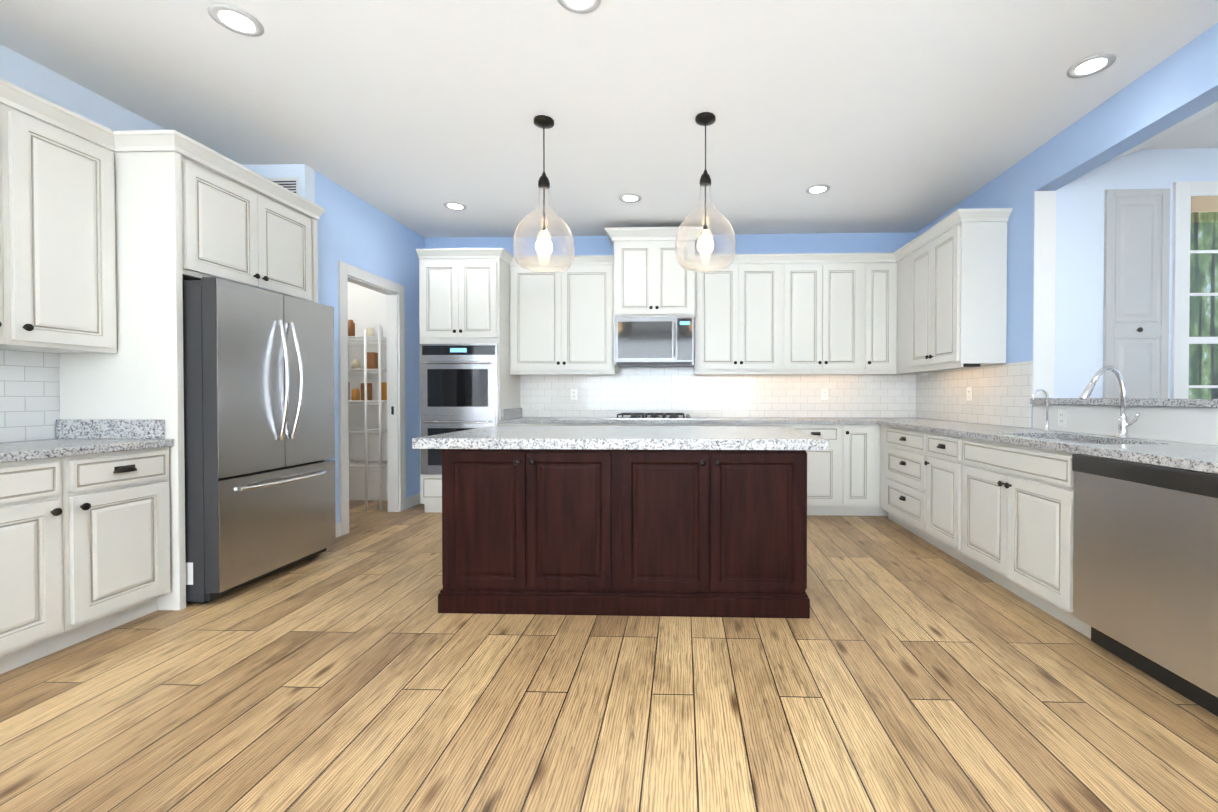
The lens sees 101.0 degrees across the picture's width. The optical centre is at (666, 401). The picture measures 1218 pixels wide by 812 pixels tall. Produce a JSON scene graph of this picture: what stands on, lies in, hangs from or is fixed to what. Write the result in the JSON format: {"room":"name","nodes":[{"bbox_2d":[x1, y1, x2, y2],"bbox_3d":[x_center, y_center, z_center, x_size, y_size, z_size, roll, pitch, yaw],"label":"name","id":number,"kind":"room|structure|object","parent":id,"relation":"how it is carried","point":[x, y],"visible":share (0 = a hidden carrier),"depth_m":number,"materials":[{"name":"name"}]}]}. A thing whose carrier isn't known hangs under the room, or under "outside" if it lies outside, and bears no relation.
{"room":"kitchen","nodes":[
{"label":"kitchen","id":0,"kind":"room"},
{"bbox_2d":[0,78,127,357],"bbox_3d":[-3.080,-0.825,2.206,0.344,1.142,0.888,0,1,2],"label":"upper cabinet","id":1,"kind":"object","parent":0,"relation":"attached to","point":[110,241],"depth_m":2.40,"materials":[{"name":"white paint"}]},
{"bbox_2d":[0,44,165,442],"bbox_3d":[-3.369,-0.293,0.327,0.100,2.860,7.020,0,1,2],"label":"wall","id":2,"kind":"structure","parent":0,"point":[25,73],"depth_m":2.69,"materials":[{"name":"blue paint"}]},
{"bbox_2d":[0,349,59,441],"bbox_3d":[-3.327,-0.002,-0.007,0.006,0.452,5.348,0,1,2],"label":"backsplash","id":3,"kind":"structure","parent":2,"relation":"attached to","point":[29,396],"depth_m":2.54,"materials":[{"name":"tile"}]},
{"bbox_2d":[124,134,315,301],"bbox_3d":[-2.896,-1.051,3.159,0.649,0.712,0.958,0,1,2],"label":"upper cabinet","id":4,"kind":"object","parent":2,"relation":"attached to","point":[191,213],"depth_m":2.80,"materials":[{"name":"white paint"}]},
{"bbox_2d":[242,164,314,202],"bbox_3d":[-3.485,-0.332,3.792,1.620,2.860,0.100,0,1,2],"label":"wall","id":5,"kind":"structure","parent":0,"point":[304,173],"depth_m":3.71,"materials":[{"name":"white paint"}]},
{"bbox_2d":[267,177,298,194],"bbox_3d":[-2.857,-1.561,3.703,0.280,0.200,0.007,0,1,2],"label":"air vent","id":6,"kind":"object","parent":5,"relation":"in","point":[291,184],"visible":0.29,"depth_m":3.70,"materials":[{"name":"white metal"}]},
{"bbox_2d":[347,281,387,500],"bbox_3d":[-3.507,-0.342,4.653,1.519,2.860,1.620,0,1,2],"label":"wall","id":7,"kind":"structure","parent":0,"point":[366,308],"depth_m":5.46,"materials":[{"name":"white paint"}]},
{"bbox_2d":[314,170,424,523],"bbox_3d":[-2.697,-0.342,4.626,0.100,2.860,1.620,0,1,2],"label":"wall","id":8,"kind":"structure","parent":0,"point":[355,231],"depth_m":4.51,"materials":[{"name":"blue paint"}]},
{"bbox_2d":[338,261,405,535],"bbox_3d":[-2.694,-0.031,4.540,0.123,2.240,0.940,0,1,2],"label":"door frame","id":9,"kind":"structure","parent":8,"relation":"attached to","point":[395,341],"depth_m":4.90,"materials":[{"name":"white wood"}]},
{"bbox_2d":[336,493,419,537],"bbox_3d":[-2.640,1.033,4.640,0.014,0.110,1.619,0,1,2],"label":"baseboard","id":10,"kind":"structure","parent":8,"relation":"attached to","point":[413,500],"depth_m":5.10,"materials":[{"name":"white wood"}]},
{"bbox_2d":[0,500,1217,811],"bbox_3d":[0.365,1.179,1.031,9.700,0.100,8.840,0,1,2],"label":"floor","id":11,"kind":"structure","parent":0,"point":[900,668],"depth_m":1.84,"materials":[{"name":"brown wood"}]},
{"bbox_2d":[0,456,75,673],"bbox_3d":[-2.950,0.682,1.910,0.624,0.876,0.590,0,1,2],"label":"base cabinet","id":12,"kind":"object","parent":11,"relation":"on","point":[38,496],"depth_m":2.10,"materials":[{"name":"white paint"}]},
{"bbox_2d":[0,419,173,462],"bbox_3d":[-2.987,0.187,0.633,0.635,0.140,4.047,0,1,2],"label":"countertop","id":13,"kind":"structure","parent":12,"relation":"on","point":[75,437],"depth_m":2.56,"materials":[{"name":"stone"}]},
{"bbox_2d":[72,447,170,642],"bbox_3d":[-2.933,0.676,2.433,0.624,0.876,0.456,0,1,2],"label":"base cabinet","id":14,"kind":"object","parent":11,"relation":"on","point":[84,547],"depth_m":2.41,"materials":[{"name":"white paint"}]},
{"bbox_2d":[183,277,335,603],"bbox_3d":[-2.749,0.215,3.158,0.852,1.780,0.912,0,1,2],"label":"refrigerator","id":15,"kind":"object","parent":11,"relation":"on","point":[259,414],"visible":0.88,"depth_m":2.92,"materials":[{"name":"grey metal"}]},
{"bbox_2d":[348,330,386,509],"bbox_3d":[-3.208,0.182,5.210,0.744,1.800,0.444,0,1,2],"label":"shelf unit","id":16,"kind":"object","parent":11,"relation":"on","point":[365,371],"visible":0.52,"depth_m":4.99,"materials":[{"name":"white wood"}]},
{"bbox_2d":[348,320,386,399],"bbox_3d":[-3.225,-0.429,5.177,0.628,0.827,0.251,0,1,-1],"label":"pantry items","id":17,"kind":"object","parent":16,"relation":"on","point":[372,360],"visible":0.58,"depth_m":5.13,"materials":[{"name":"brown"}]},
{"bbox_2d":[500,424,579,425],"bbox_3d":[-1.191,0.646,5.081,0.780,0.876,0.624,0,1,2],"label":"base cabinet","id":18,"kind":"object","parent":11,"relation":"on","point":[500,424],"depth_m":4.78,"materials":[{"name":"white paint"}]},
{"bbox_2d":[580,424,655,425],"bbox_3d":[-0.452,0.646,5.056,0.699,0.876,0.624,0,1,2],"label":"base cabinet","id":19,"kind":"object","parent":11,"relation":"on","point":[580,424],"depth_m":4.76,"materials":[{"name":"white paint"}]},
{"bbox_2d":[428,446,815,617],"bbox_3d":[-0.215,0.674,3.100,1.938,0.863,1.090,0,1,2],"label":"kitchen island","id":20,"kind":"object","parent":11,"relation":"on","point":[691,521],"depth_m":2.59,"materials":[{"name":"brown wood"}]},
{"bbox_2d":[412,426,827,449],"bbox_3d":[-0.231,0.212,3.118,2.150,0.054,1.105,0,1,2],"label":"island countertop","id":21,"kind":"structure","parent":20,"relation":"on","point":[490,435],"depth_m":2.66,"materials":[{"name":"white stone"}]},
{"bbox_2d":[656,424,731,425],"bbox_3d":[0.247,0.646,5.033,0.700,0.876,0.624,0,1,2],"label":"base cabinet","id":22,"kind":"object","parent":11,"relation":"on","point":[656,424],"depth_m":4.74,"materials":[{"name":"white paint"}]},
{"bbox_2d":[499,408,878,423],"bbox_3d":[0.188,0.138,5.024,3.540,0.138,0.637,0,1,2],"label":"countertop","id":23,"kind":"structure","parent":22,"relation":"on","point":[513,415],"depth_m":4.75,"materials":[{"name":"stone"}]},
{"bbox_2d":[614,413,692,419],"bbox_3d":[-0.117,0.143,5.057,0.760,0.050,0.480,0,1,2],"label":"cooktop","id":24,"kind":"object","parent":23,"relation":"in","point":[672,416],"visible":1,"depth_m":4.87,"materials":[{"name":"silver metal"}]},
{"bbox_2d":[416,208,1011,511],"bbox_3d":[0.113,-0.307,4.578,4.990,2.791,1.523,0,1,2],"label":"upper cabinet","id":25,"kind":"object","parent":11,"relation":"on","point":[933,298],"visible":0.81,"depth_m":4.93,"materials":[{"name":"white paint"}]},
{"bbox_2d":[420,344,497,474],"bbox_3d":[-1.977,0.069,5.035,0.750,1.254,0.645,0,1,2],"label":"wall oven","id":26,"kind":"object","parent":25,"relation":"in","point":[458,387],"visible":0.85,"depth_m":4.76,"materials":[{"name":"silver metal"}]},
{"bbox_2d":[614,316,693,366],"bbox_3d":[-0.112,-0.605,5.109,0.785,0.476,0.459,0,1,2],"label":"microwave","id":27,"kind":"object","parent":25,"relation":"attached to","point":[653,341],"visible":1,"depth_m":4.92,"materials":[{"name":"silver metal"}]},
{"bbox_2d":[732,424,791,428],"bbox_3d":[0.887,0.646,5.012,0.580,0.876,0.624,0,1,2],"label":"base cabinet","id":28,"kind":"object","parent":11,"relation":"on","point":[786,425],"depth_m":4.71,"materials":[{"name":"white paint"}]},
{"bbox_2d":[792,424,843,515],"bbox_3d":[1.412,0.647,4.995,0.471,0.876,0.624,0,1,2],"label":"base cabinet","id":29,"kind":"object","parent":11,"relation":"on","point":[825,468],"depth_m":4.69,"materials":[{"name":"white paint"}]},
{"bbox_2d":[844,424,875,515],"bbox_3d":[1.804,0.647,4.982,0.314,0.876,0.624,0,1,2],"label":"base cabinet","id":30,"kind":"object","parent":11,"relation":"on","point":[859,439],"depth_m":4.67,"materials":[{"name":"white paint"}]},
{"bbox_2d":[876,424,883,515],"bbox_3d":[2.291,0.647,4.976,0.660,0.876,0.604,0,1,2],"label":"base cabinet","id":31,"kind":"object","parent":11,"relation":"on","point":[879,428],"depth_m":4.68,"materials":[{"name":"white paint"}]},
{"bbox_2d":[884,426,923,538],"bbox_3d":[2.276,0.657,4.116,0.634,0.876,0.756,0,1,2],"label":"base cabinet","id":32,"kind":"object","parent":11,"relation":"on","point":[903,448],"depth_m":4.11,"materials":[{"name":"white paint"}]},
{"bbox_2d":[924,431,1063,560],"bbox_3d":[2.256,0.664,3.503,0.634,0.876,0.470,0,1,2],"label":"base cabinet","id":33,"kind":"object","parent":11,"relation":"on","point":[947,458],"depth_m":3.33,"materials":[{"name":"white paint"}]},
{"bbox_2d":[875,418,1217,473],"bbox_3d":[2.201,0.313,1.983,0.645,0.219,6.585,0,1,2],"label":"countertop","id":34,"kind":"structure","parent":33,"relation":"on","point":[1192,456],"depth_m":2.53,"materials":[{"name":"stone"}]},
{"bbox_2d":[1032,389,1050,430],"bbox_3d":[2.442,0.052,3.251,0.117,0.272,0.040,0,1,2],"label":"filter faucet","id":35,"kind":"object","parent":34,"relation":"on","point":[1047,425],"visible":1,"depth_m":3.24,"materials":[{"name":"silver metal"}]},
{"bbox_2d":[1079,366,1139,437],"bbox_3d":[2.359,0.000,2.648,0.256,0.390,0.143,0,1,2],"label":"faucet","id":36,"kind":"object","parent":34,"relation":"on","point":[1123,423],"visible":1,"depth_m":2.68,"materials":[{"name":"silver metal"}]},
{"bbox_2d":[960,476,1090,638],"bbox_3d":[2.232,0.810,2.795,0.634,0.600,0.950,0,1,2],"label":"base cabinet","id":37,"kind":"object","parent":11,"relation":"on","point":[1000,513],"depth_m":2.67,"materials":[{"name":"white paint"}]},
{"bbox_2d":[1072,454,1217,716],"bbox_3d":[2.171,0.682,1.993,0.594,0.872,0.649,0,1,2],"label":"dishwasher","id":38,"kind":"object","parent":11,"relation":"on","point":[1145,579],"visible":0.88,"depth_m":1.94,"materials":[{"name":"silver metal"}]},
{"bbox_2d":[0,0,1217,237],"bbox_3d":[-0.926,-1.781,1.040,7.116,0.100,8.840,0,1,2],"label":"ceiling","id":39,"kind":"structure","parent":0,"point":[890,116],"depth_m":2.82,"materials":[{"name":"white paint"}]},
{"bbox_2d":[208,4,263,36],"bbox_3d":[-1.963,-1.741,2.285,0.196,0.007,0.196,0,1,2],"label":"recessed light","id":40,"kind":"object","parent":39,"relation":"in","point":[235,20],"visible":1,"depth_m":2.28,"materials":[{"name":"grey plastic"}]},
{"bbox_2d":[444,202,466,209],"bbox_3d":[-1.904,-1.766,4.514,0.196,0.007,0.196,0,1,2],"label":"recessed light","id":41,"kind":"object","parent":39,"relation":"in","point":[454,205],"visible":1,"depth_m":4.51,"materials":[{"name":"grey plastic"}]},
{"bbox_2d":[513,115,573,272],"bbox_3d":[-0.762,-1.290,3.121,0.372,0.928,0.372,0,1,2],"label":"pendant light","id":42,"kind":"object","parent":39,"relation":"hanging from","point":[543,245],"visible":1,"depth_m":3.09,"materials":[{"name":"clear glass"}]},
{"bbox_2d":[557,0,600,13],"bbox_3d":[-0.377,-1.739,2.143,0.196,0.007,0.196,0,1,2],"label":"recessed light","id":43,"kind":"object","parent":39,"relation":"in","point":[581,6],"visible":1,"depth_m":2.19,"materials":[{"name":"grey plastic"}]},
{"bbox_2d":[619,193,640,202],"bbox_3d":[-0.312,-1.764,4.331,0.196,0.007,0.196,0,1,2],"label":"recessed light","id":44,"kind":"object","parent":39,"relation":"in","point":[630,198],"visible":1,"depth_m":4.33,"materials":[{"name":"grey plastic"}]},
{"bbox_2d":[675,112,735,271],"bbox_3d":[0.243,-1.289,3.088,0.372,0.928,0.372,0,1,2],"label":"pendant light","id":45,"kind":"object","parent":39,"relation":"hanging from","point":[705,242],"visible":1,"depth_m":3.06,"materials":[{"name":"clear glass"}]},
{"bbox_2d":[806,184,829,193],"bbox_3d":[1.260,-1.762,4.149,0.196,0.007,0.196,0,1,2],"label":"recessed light","id":46,"kind":"object","parent":39,"relation":"in","point":[819,189],"visible":1,"depth_m":4.14,"materials":[{"name":"grey plastic"}]},
{"bbox_2d":[1067,53,1115,77],"bbox_3d":[2.209,-1.744,2.598,0.196,0.007,0.196,0,1,2],"label":"recessed light","id":47,"kind":"object","parent":39,"relation":"in","point":[1091,65],"visible":1,"depth_m":2.59,"materials":[{"name":"grey plastic"}]},
{"bbox_2d":[424,232,916,417],"bbox_3d":[-0.782,-0.351,5.424,7.116,2.860,0.100,0,1,2],"label":"wall","id":48,"kind":"structure","parent":0,"point":[805,243],"depth_m":5.30,"materials":[{"name":"blue paint"}]},
{"bbox_2d":[521,367,915,416],"bbox_3d":[0.529,-0.103,5.330,4.202,0.532,0.006,0,1,2],"label":"backsplash","id":49,"kind":"structure","parent":48,"relation":"attached to","point":[686,390],"depth_m":5.33,"materials":[{"name":"tile"}]},
{"bbox_2d":[571,389,576,399],"bbox_3d":[-0.992,-0.080,5.372,0.070,0.114,0.008,0,1,2],"label":"electrical outlet","id":50,"kind":"object","parent":49,"relation":"attached to","point":[573,394],"visible":1,"depth_m":5.37,"materials":[{"name":"white plastic"}]},
{"bbox_2d":[821,389,827,399],"bbox_3d":[1.677,-0.079,5.284,0.070,0.114,0.008,0,1,2],"label":"electrical outlet","id":51,"kind":"object","parent":49,"relation":"attached to","point":[824,394],"visible":1,"depth_m":5.28,"materials":[{"name":"white plastic"}]},
{"bbox_2d":[916,23,1217,444],"bbox_3d":[2.562,-0.300,0.941,0.136,2.860,8.640,0,1,2],"label":"wall","id":52,"kind":"structure","parent":0,"point":[1179,85],"depth_m":2.96,"materials":[{"name":"blue paint"}]},
{"bbox_2d":[916,361,1032,427],"bbox_3d":[2.604,-0.062,4.386,0.006,0.472,1.741,0,1,2],"label":"backsplash","id":53,"kind":"structure","parent":52,"relation":"attached to","point":[1001,394],"depth_m":4.12,"materials":[{"name":"tile"}]},
{"bbox_2d":[967,387,971,400],"bbox_3d":[2.593,-0.068,4.275,0.008,0.114,0.070,0,1,2],"label":"electrical outlet","id":54,"kind":"object","parent":53,"relation":"attached to","point":[969,393],"visible":1,"depth_m":4.27,"materials":[{"name":"white plastic"}]},
{"bbox_2d":[1058,409,1066,426],"bbox_3d":[2.565,0.104,3.237,0.008,0.114,0.070,0,1,2],"label":"electrical outlet","id":55,"kind":"object","parent":52,"relation":"attached to","point":[1062,417],"visible":1,"depth_m":3.23,"materials":[{"name":"white plastic"}]},
{"bbox_2d":[1030,398,1217,407],"bbox_3d":[2.568,0.033,0.067,0.266,0.040,6.866,0,1,2],"label":"granite ledge","id":56,"kind":"object","parent":52,"relation":"on","point":[1204,403],"visible":0.98,"depth_m":2.67,"materials":[{"name":"grey stone"}]},
{"bbox_2d":[1054,148,1217,398],"bbox_3d":[3.959,-0.399,3.536,2.484,3.000,0.120,0,1,2],"label":"wall","id":57,"kind":"structure","parent":0,"point":[1079,278],"depth_m":3.50,"materials":[{"name":"blue paint"}]},
{"bbox_2d":[1033,191,1055,397],"bbox_3d":[2.647,-0.751,3.496,0.144,1.444,0.007,0,1,2],"label":"trim","id":58,"kind":"structure","parent":57,"relation":"attached to","point":[1044,289],"depth_m":3.49,"materials":[{"name":"white wood"}]},
{"bbox_2d":[1103,188,1169,398],"bbox_3d":[3.276,-0.498,3.469,0.425,1.958,0.055,0,1,2],"label":"door","id":59,"kind":"structure","parent":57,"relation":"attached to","point":[1136,287],"depth_m":3.47,"materials":[{"name":"grey wood"}]},
{"bbox_2d":[1171,181,1217,398],"bbox_3d":[4.130,-0.427,3.505,1.240,2.195,0.170,0,1,2],"label":"nook window","id":60,"kind":"structure","parent":57,"relation":"in","point":[1189,197],"depth_m":3.46,"materials":[{"name":"white"}]},
{"bbox_2d":[1110,101,1217,160],"bbox_3d":[3.893,-1.662,0.011,2.583,0.315,7.100,0,1,2],"label":"ceiling","id":61,"kind":"structure","parent":0,"point":[1199,129],"depth_m":3.28,"materials":[{"name":"white paint"}]},
{"label":"outside","id":62,"kind":"structure","parent":0,"visible":0},
{"bbox_2d":[1188,212,1217,398],"bbox_3d":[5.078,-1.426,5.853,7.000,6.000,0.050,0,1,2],"label":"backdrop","id":63,"kind":"structure","parent":62,"point":[1207,371],"depth_m":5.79,"materials":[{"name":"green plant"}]}
]}

